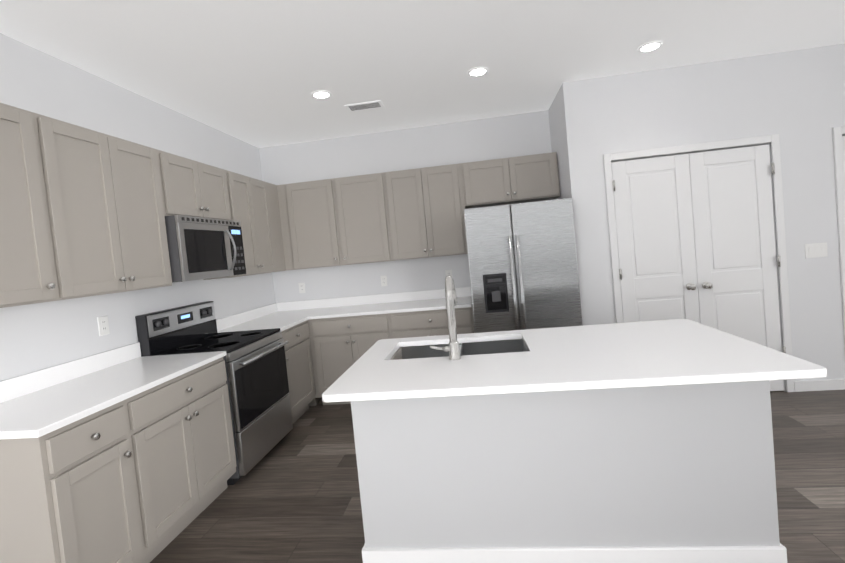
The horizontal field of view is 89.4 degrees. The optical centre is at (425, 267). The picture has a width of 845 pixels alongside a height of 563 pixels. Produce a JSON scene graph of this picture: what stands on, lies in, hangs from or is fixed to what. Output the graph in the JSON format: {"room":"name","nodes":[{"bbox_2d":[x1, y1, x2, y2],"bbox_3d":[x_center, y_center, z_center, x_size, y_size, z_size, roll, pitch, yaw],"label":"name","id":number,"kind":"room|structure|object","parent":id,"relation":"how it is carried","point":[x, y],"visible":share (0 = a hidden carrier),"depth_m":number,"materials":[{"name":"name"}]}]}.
{"room":"kitchen","nodes":[
{"label":"kitchen","id":0,"kind":"room"},
{"bbox_2d":[0,33,275,380],"bbox_3d":[-2.308,0.260,0.633,0.120,2.760,8.730,-5,2,7],"label":"wall","id":1,"kind":"structure","parent":0,"point":[37,336],"depth_m":2.69,"materials":[{"name":"paint"}]},
{"bbox_2d":[0,103,79,307],"bbox_3d":[-1.968,-0.264,1.881,0.324,0.896,0.481,-5,2,7],"label":"upper cabinet","id":2,"kind":"object","parent":1,"relation":"attached to","point":[38,260],"depth_m":1.96,"materials":[{"name":"beige paint"}]},
{"bbox_2d":[97,316,109,335],"bbox_3d":[-1.979,0.361,2.631,0.007,0.115,0.070,-5,2,7],"label":"outlet","id":3,"kind":"object","parent":1,"relation":"attached to","point":[103,325],"visible":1,"depth_m":2.63,"materials":[{"name":"white plastic"}]},
{"bbox_2d":[56,119,171,297],"bbox_3d":[-1.905,-0.290,2.394,0.324,0.896,0.858,-5,2,7],"label":"upper cabinet","id":4,"kind":"object","parent":1,"relation":"attached to","point":[84,211],"depth_m":2.40,"materials":[{"name":"beige paint"}]},
{"bbox_2d":[0,303,275,402],"bbox_3d":[-1.875,0.533,3.258,0.020,0.100,3.202,-5,2,7],"label":"backsplash","id":5,"kind":"structure","parent":1,"relation":"attached to","point":[12,388],"depth_m":2.43,"materials":[{"name":"white stone"}]},
{"bbox_2d":[164,152,231,219],"bbox_3d":[-1.827,-0.562,3.190,0.324,0.433,0.760,-5,2,7],"label":"upper cabinet","id":6,"kind":"object","parent":1,"relation":"attached to","point":[195,189],"depth_m":3.13,"materials":[{"name":"beige paint"}]},
{"bbox_2d":[164,215,245,281],"bbox_3d":[-1.718,-0.129,3.199,0.461,0.438,0.754,-5,2,7],"label":"microwave","id":7,"kind":"object","parent":6,"relation":"attached to","point":[199,248],"visible":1,"depth_m":3.03,"materials":[{"name":"silver metal"}]},
{"bbox_2d":[203,171,275,279],"bbox_3d":[-1.717,-0.368,3.919,0.324,0.896,0.687,-5,2,7],"label":"upper cabinet","id":8,"kind":"object","parent":1,"relation":"attached to","point":[249,201],"depth_m":3.87,"materials":[{"name":"beige paint"}]},
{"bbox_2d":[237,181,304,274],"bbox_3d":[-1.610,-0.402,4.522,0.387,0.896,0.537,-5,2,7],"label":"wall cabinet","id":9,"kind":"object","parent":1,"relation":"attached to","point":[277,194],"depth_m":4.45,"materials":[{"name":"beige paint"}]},
{"bbox_2d":[264,182,291,271],"bbox_3d":[-1.646,-0.397,4.488,0.324,0.896,0.613,-5,2,7],"label":"upper cabinet","id":10,"kind":"object","parent":1,"relation":"attached to","point":[275,196],"depth_m":4.40,"materials":[{"name":"beige paint"}]},
{"bbox_2d":[259,110,554,302],"bbox_3d":[2.230,-0.316,4.388,8.000,2.760,0.120,-5,2,7],"label":"wall","id":11,"kind":"structure","parent":0,"point":[509,136],"depth_m":4.63,"materials":[{"name":"paint"}]},
{"bbox_2d":[298,283,304,292],"bbox_3d":[-1.383,0.234,4.797,0.070,0.115,0.007,-5,2,7],"label":"electrical outlet","id":12,"kind":"object","parent":11,"relation":"attached to","point":[301,287],"visible":1,"depth_m":4.79,"materials":[{"name":"white plastic"}]},
{"bbox_2d":[280,172,399,269],"bbox_3d":[-0.844,-0.474,4.531,1.136,0.896,0.323,-5,2,7],"label":"upper cabinet","id":13,"kind":"object","parent":11,"relation":"attached to","point":[350,220],"depth_m":4.38,"materials":[{"name":"beige paint"}]},
{"bbox_2d":[276,287,470,310],"bbox_3d":[-0.586,0.355,4.695,2.195,0.100,0.020,-5,2,7],"label":"backsplash","id":14,"kind":"structure","parent":11,"relation":"attached to","point":[402,297],"depth_m":4.69,"materials":[{"name":"white stone"}]},
{"bbox_2d":[380,275,387,285],"bbox_3d":[-0.450,0.151,4.677,0.070,0.115,0.007,-5,2,7],"label":"electrical outlet","id":15,"kind":"object","parent":11,"relation":"attached to","point":[383,280],"visible":1,"depth_m":4.67,"materials":[{"name":"white plastic"}]},
{"bbox_2d":[392,163,467,259],"bbox_3d":[-0.010,-0.549,4.425,0.856,0.896,0.323,-5,2,7],"label":"upper cabinet","id":16,"kind":"object","parent":11,"relation":"attached to","point":[430,205],"depth_m":4.26,"materials":[{"name":"beige paint"}]},
{"bbox_2d":[445,270,451,275],"bbox_3d":[0.257,0.088,4.587,0.070,0.115,0.007,-5,2,7],"label":"electrical outlet","id":17,"kind":"object","parent":11,"relation":"attached to","point":[448,272],"visible":0.5,"depth_m":4.58,"materials":[{"name":"white plastic"}]},
{"bbox_2d":[464,152,559,207],"bbox_3d":[0.845,-0.862,4.303,0.920,0.423,0.323,-5,2,7],"label":"upper cabinet","id":18,"kind":"object","parent":11,"relation":"attached to","point":[529,178],"depth_m":4.15,"materials":[{"name":"beige paint"}]},
{"bbox_2d":[0,0,844,147],"bbox_3d":[1.511,-1.515,0.072,8.120,0.100,8.730,-5,2,7],"label":"ceiling","id":19,"kind":"structure","parent":0,"point":[256,73],"depth_m":2.82,"materials":[{"name":"paint"}]},
{"bbox_2d":[311,90,331,98],"bbox_3d":[-0.825,-1.373,3.399,0.164,0.008,0.164,-5,2,7],"label":"recessed light","id":20,"kind":"object","parent":19,"relation":"in","point":[321,94],"visible":1,"depth_m":3.38,"materials":[{"name":"paint"}]},
{"bbox_2d":[345,100,383,111],"bbox_3d":[-0.530,-1.413,3.750,0.320,0.009,0.160,-5,2,7],"label":"ceiling vent","id":21,"kind":"object","parent":19,"relation":"in","point":[364,106],"visible":1,"depth_m":3.73,"materials":[{"name":"metal"}]},
{"bbox_2d":[467,67,488,76],"bbox_3d":[0.401,-1.482,3.242,0.164,0.008,0.164,-5,2,7],"label":"recessed light","id":22,"kind":"object","parent":19,"relation":"in","point":[476,71],"visible":1,"depth_m":3.23,"materials":[{"name":"paint"}]},
{"bbox_2d":[637,41,662,51],"bbox_3d":[1.626,-1.591,3.085,0.164,0.008,0.164,-5,2,7],"label":"recessed light","id":23,"kind":"object","parent":19,"relation":"in","point":[650,46],"visible":1,"depth_m":3.07,"materials":[{"name":"paint"}]},
{"bbox_2d":[150,390,844,562],"bbox_3d":[1.778,1.331,0.184,8.120,0.100,8.730,-5,2,7],"label":"floor","id":24,"kind":"structure","parent":0,"point":[292,495],"depth_m":2.49,"materials":[{"name":"brown wood"}]},
{"bbox_2d":[0,391,163,562],"bbox_3d":[-1.689,1.096,1.909,0.628,0.880,0.466,-5,2,7],"label":"base cabinet","id":25,"kind":"object","parent":24,"relation":"on","point":[124,454],"depth_m":1.77,"materials":[{"name":"beige paint"}]},
{"bbox_2d":[0,351,226,438],"bbox_3d":[-1.687,0.621,2.236,0.634,0.030,1.212,-5,2,7],"label":"countertop","id":26,"kind":"structure","parent":25,"relation":"on","point":[26,417],"depth_m":2.07,"materials":[{"name":"white stone"}]},
{"bbox_2d":[144,355,236,547],"bbox_3d":[-1.626,1.070,2.422,0.628,0.880,0.873,-5,2,7],"label":"base cabinet","id":27,"kind":"object","parent":24,"relation":"on","point":[190,422],"depth_m":2.40,"materials":[{"name":"beige paint"}]},
{"bbox_2d":[135,301,292,484],"bbox_3d":[-1.494,0.870,3.222,0.721,1.190,0.756,-5,2,7],"label":"electric range","id":28,"kind":"object","parent":24,"relation":"on","point":[258,388],"visible":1,"depth_m":3.08,"materials":[{"name":"silver metal"}]},
{"bbox_2d":[281,319,315,423],"bbox_3d":[-1.441,0.993,3.920,0.628,0.880,0.617,-5,2,7],"label":"base cabinet","id":29,"kind":"object","parent":24,"relation":"on","point":[298,361],"depth_m":3.88,"materials":[{"name":"beige paint"}]},
{"bbox_2d":[308,311,399,404],"bbox_3d":[-0.639,0.899,4.395,0.895,0.880,0.683,-5,2,7],"label":"base cabinet","id":30,"kind":"object","parent":24,"relation":"on","point":[335,343],"depth_m":4.13,"materials":[{"name":"beige paint"}]},
{"bbox_2d":[217,307,323,332],"bbox_3d":[-1.444,0.521,4.202,0.634,0.030,1.224,-5,2,7],"label":"countertop","id":31,"kind":"structure","parent":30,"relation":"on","point":[278,319],"depth_m":4.05,"materials":[{"name":"white stone"}]},
{"bbox_2d":[308,295,471,318],"bbox_3d":[-0.314,0.409,4.355,1.581,0.030,0.634,-5,2,7],"label":"countertop","id":32,"kind":"structure","parent":30,"relation":"on","point":[465,300],"depth_m":4.25,"materials":[{"name":"white stone"}]},
{"bbox_2d":[396,307,474,337],"bbox_3d":[0.085,0.833,4.330,0.866,0.880,0.628,-5,2,7],"label":"base cabinet","id":33,"kind":"object","parent":24,"relation":"on","point":[434,322],"depth_m":4.00,"materials":[{"name":"beige paint"}]},
{"bbox_2d":[464,198,582,332],"bbox_3d":[0.910,0.320,4.031,0.910,1.770,0.914,-5,2,7],"label":"refrigerator","id":34,"kind":"object","parent":24,"relation":"on","point":[523,266],"visible":0.69,"depth_m":3.63,"materials":[{"name":"silver metal"}]},
{"bbox_2d":[351,335,786,562],"bbox_3d":[0.606,0.866,2.229,1.796,0.883,0.808,-5,2,7],"label":"kitchen island","id":35,"kind":"object","parent":24,"relation":"on","point":[642,442],"depth_m":1.84,"materials":[{"name":"white paint"}]},
{"bbox_2d":[322,339,826,402],"bbox_3d":[0.516,0.432,1.817,1.828,0.034,0.490,-5,2,7],"label":"island countertop","id":36,"kind":"structure","parent":35,"relation":"on","point":[691,362],"depth_m":1.72,"materials":[{"name":"white stone"}]},
{"bbox_2d":[429,275,461,360],"bbox_3d":[0.096,0.241,2.160,0.147,0.399,0.270,-5,2,7],"label":"faucet","id":37,"kind":"object","parent":36,"relation":"on","point":[453,349],"depth_m":2.04,"materials":[{"name":"silver metal"}]},
{"bbox_2d":[548,80,595,325],"bbox_3d":[1.406,-0.225,4.055,0.120,2.760,0.750,-5,2,7],"label":"wall","id":38,"kind":"structure","parent":0,"point":[565,127],"depth_m":3.68,"materials":[{"name":"paint"}]},
{"bbox_2d":[577,43,844,391],"bbox_3d":[3.759,-0.422,3.437,4.720,2.760,0.120,-5,2,7],"label":"wall","id":39,"kind":"structure","parent":0,"point":[794,100],"depth_m":3.49,"materials":[{"name":"paint"}]},
{"bbox_2d":[611,154,699,322],"bbox_3d":[1.972,0.096,3.612,0.626,2.034,0.101,-5,2,7],"label":"pantry door","id":40,"kind":"structure","parent":39,"relation":"in","point":[655,237],"depth_m":3.61,"materials":[{"name":"white paint"}]},
{"bbox_2d":[603,134,794,391],"bbox_3d":[2.288,0.035,3.633,1.360,2.112,0.134,-5,2,7],"label":"door frame","id":41,"kind":"structure","parent":39,"relation":"attached to","point":[773,141],"depth_m":3.51,"materials":[{"name":"white wood"}]},
{"bbox_2d":[688,144,785,390],"bbox_3d":[2.594,0.041,3.532,0.626,2.034,0.101,-5,2,7],"label":"pantry door","id":42,"kind":"structure","parent":39,"relation":"in","point":[737,264],"depth_m":3.54,"materials":[{"name":"white paint"}]},
{"bbox_2d":[805,242,827,257],"bbox_3d":[3.169,-0.136,3.458,0.162,0.115,0.010,-5,2,7],"label":"light switch","id":43,"kind":"object","parent":39,"relation":"attached to","point":[814,250],"visible":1,"depth_m":3.46,"materials":[{"name":"white plastic"}]},
{"bbox_2d":[794,379,844,391],"bbox_3d":[3.242,0.969,3.504,0.389,0.085,0.014,-5,2,7],"label":"baseboard","id":44,"kind":"structure","parent":39,"relation":"attached to","point":[821,385],"depth_m":3.49,"materials":[{"name":"white wood"}]},
{"bbox_2d":[832,126,844,344],"bbox_3d":[3.814,-0.101,3.438,0.940,2.112,0.134,-5,2,7],"label":"door frame","id":45,"kind":"structure","parent":39,"relation":"attached to","point":[838,132],"depth_m":3.41,"materials":[{"name":"white wood"}]},
{"bbox_2d":[842,136,844,179],"bbox_3d":[3.816,-0.068,3.376,0.822,2.034,0.101,-5,2,7],"label":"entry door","id":46,"kind":"structure","parent":39,"relation":"in","point":[843,139],"depth_m":3.41,"materials":[{"name":"white wood"}]}
]}

